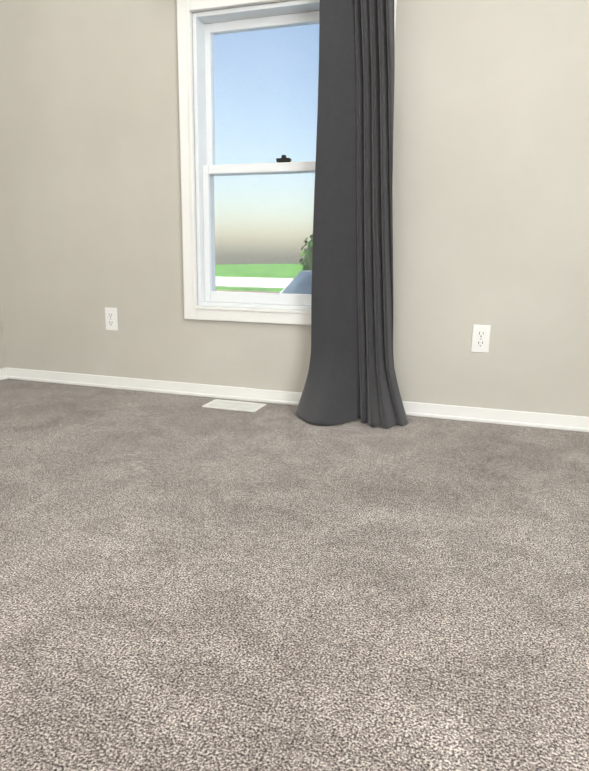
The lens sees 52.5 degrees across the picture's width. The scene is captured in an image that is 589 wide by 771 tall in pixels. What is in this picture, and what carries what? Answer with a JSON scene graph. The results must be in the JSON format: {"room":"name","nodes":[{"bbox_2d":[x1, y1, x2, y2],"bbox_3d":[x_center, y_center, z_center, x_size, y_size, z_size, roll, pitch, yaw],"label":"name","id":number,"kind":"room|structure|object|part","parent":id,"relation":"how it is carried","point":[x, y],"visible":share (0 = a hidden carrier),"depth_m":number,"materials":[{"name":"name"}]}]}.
{"room":"empty bedroom","nodes":[
{"label":"empty bedroom","id":0,"kind":"room"},
{"bbox_2d":[0,299,5,368],"bbox_3d":[-2.602,-0.640,0.167,0.160,2.440,6.200,5,13,18],"label":"wall","id":1,"kind":"structure","parent":0,"point":[2,356],"depth_m":3.23,"materials":[{"name":"beige paint"}]},
{"bbox_2d":[0,368,6,376],"bbox_3d":[-2.538,0.531,0.383,0.013,0.060,6.187,5,13,18],"label":"baseboard","id":2,"kind":"structure","parent":1,"relation":"attached to","point":[3,372],"depth_m":3.23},
{"bbox_2d":[0,379,588,770],"bbox_3d":[0.081,0.375,1.481,4.300,0.020,2.475,5,13,18],"label":"floor","id":3,"kind":"structure","parent":0,"point":[189,583],"depth_m":1.22,"materials":[{"name":"carpet"}]},
{"bbox_2d":[202,399,265,411],"bbox_3d":[-0.274,0.091,2.728,0.258,0.006,0.143,5,13,18],"label":"air vent register","id":4,"kind":"object","parent":3,"relation":"on","point":[235,405],"visible":1,"depth_m":2.72,"materials":[{"name":"white metal"}]},
{"bbox_2d":[0,0,588,416],"bbox_3d":[0.508,-1.083,2.450,4.620,2.440,0.160,5,13,18],"label":"wall","id":5,"kind":"structure","parent":0,"point":[490,188],"depth_m":2.56,"materials":[{"name":"beige paint"}]},
{"bbox_2d":[105,307,117,330],"bbox_3d":[-0.918,-0.333,2.995,0.070,0.114,0.009,5,13,18],"label":"electrical outlet","id":6,"kind":"object","parent":5,"relation":"attached to","point":[111,321],"visible":1,"depth_m":2.99,"materials":[{"name":"white plastic"}]},
{"bbox_2d":[177,0,396,324],"bbox_3d":[-0.047,-0.969,2.623,0.948,1.384,0.131,5,13,18],"label":"window","id":7,"kind":"structure","parent":5,"relation":"in","point":[190,312],"depth_m":2.69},
{"bbox_2d":[187,0,310,313],"bbox_3d":[-0.068,-0.955,2.560,0.846,1.282,0.006,5,13,18],"label":"bead","id":8,"kind":"object","parent":7,"relation":"attached to","point":[191,158],"visible":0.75,"depth_m":2.67},
{"bbox_2d":[192,0,319,309],"bbox_3d":[-0.036,-0.975,2.655,0.818,1.254,0.160,5,13,18],"label":"window frame","id":9,"kind":"structure","parent":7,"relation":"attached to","point":[200,19],"depth_m":2.67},
{"bbox_3d":[-0.049,-0.677,2.692,0.782,0.619,0.035,5,13,18],"label":"window sash","id":10,"kind":"part","parent":7,"relation":"part of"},
{"bbox_3d":[-0.028,-1.261,2.608,0.782,0.639,0.035,5,13,18],"label":"window sash","id":11,"kind":"part","parent":7,"relation":"part of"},
{"bbox_2d":[276,155,290,161],"bbox_3d":[-0.047,-0.994,2.617,0.060,0.028,0.032,5,13,18],"label":"sash lock","id":12,"kind":"object","parent":7,"relation":"attached to","point":[283,158],"visible":0.85,"depth_m":2.61,"materials":[{"name":"black metal"}]},
{"bbox_2d":[6,367,588,431],"bbox_3d":[0.464,0.098,2.614,4.300,0.060,0.021,5,13,18],"label":"baseboard","id":13,"kind":"structure","parent":5,"relation":"attached to","point":[511,415],"depth_m":2.80,"materials":[{"name":"white wood"}]},
{"bbox_2d":[296,0,408,428],"bbox_3d":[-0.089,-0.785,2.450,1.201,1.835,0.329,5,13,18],"label":"curtain","id":14,"kind":"object","parent":5,"relation":"attached to","point":[351,375],"visible":1,"depth_m":2.42,"materials":[{"name":"black fabric"}]},
{"bbox_2d":[471,325,490,352],"bbox_3d":[0.767,-0.192,2.459,0.070,0.114,0.009,5,13,18],"label":"electrical outlet","id":15,"kind":"object","parent":5,"relation":"attached to","point":[480,338],"visible":1,"depth_m":2.46,"materials":[{"name":"white plastic"}]},
{"label":"outside","id":16,"kind":"structure","parent":0,"visible":0},
{"bbox_2d":[216,286,284,291],"bbox_3d":[9.013,-2.794,19.297,90.000,0.001,2.669,5,13,18],"label":"grass","id":17,"kind":"structure","parent":16,"point":[258,289],"depth_m":22.57,"materials":[{"name":"green plant"}]},
{"bbox_2d":[215,276,293,287],"bbox_3d":[11.211,-4.158,25.849,90.000,0.001,11.419,5,13,18],"label":"road","id":18,"kind":"structure","parent":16,"point":[245,282],"depth_m":29.24,"materials":[{"name":"grey concrete"}]},
{"label":"driveway","id":19,"kind":"object","parent":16,"visible":0},
{"bbox_2d":[280,271,311,293],"bbox_3d":[1.067,-1.357,10.982,2.176,1.438,4.517,-4,13,-20],"label":"car","id":20,"kind":"object","parent":19,"relation":"on","point":[299,285],"depth_m":11.26,"materials":[{"name":"metal"}]},
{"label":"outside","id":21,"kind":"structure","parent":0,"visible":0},
{"bbox_2d":[216,290,279,292],"bbox_3d":[7.798,-1.797,15.736,90.000,0.500,5.100,5,13,18],"label":"bank","id":22,"kind":"object","parent":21,"point":[247,291],"depth_m":20.98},
{"bbox_2d":[215,264,303,277],"bbox_3d":[26.802,-13.837,72.322,90.000,0.001,88.512,5,13,18],"label":"lawn","id":23,"kind":"structure","parent":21,"point":[232,270],"depth_m":54.67,"materials":[{"name":"green plant"}]},
{"bbox_2d":[302,239,312,270],"bbox_3d":[13.231,-7.810,35.582,27.084,4.879,6.300,5,13,18],"label":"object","id":24,"kind":"object","parent":23,"relation":"on","point":[306,259],"depth_m":39.15,"materials":[{"name":"green plant"}]},
{"bbox_2d":[299,234,312,270],"bbox_3d":[13.230,-8.196,35.326,27.425,4.362,6.458,5,13,18],"label":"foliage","id":25,"kind":"object","parent":24,"relation":"attached to","point":[304,252],"depth_m":39.14,"materials":[{"name":"green plant"}]}
]}

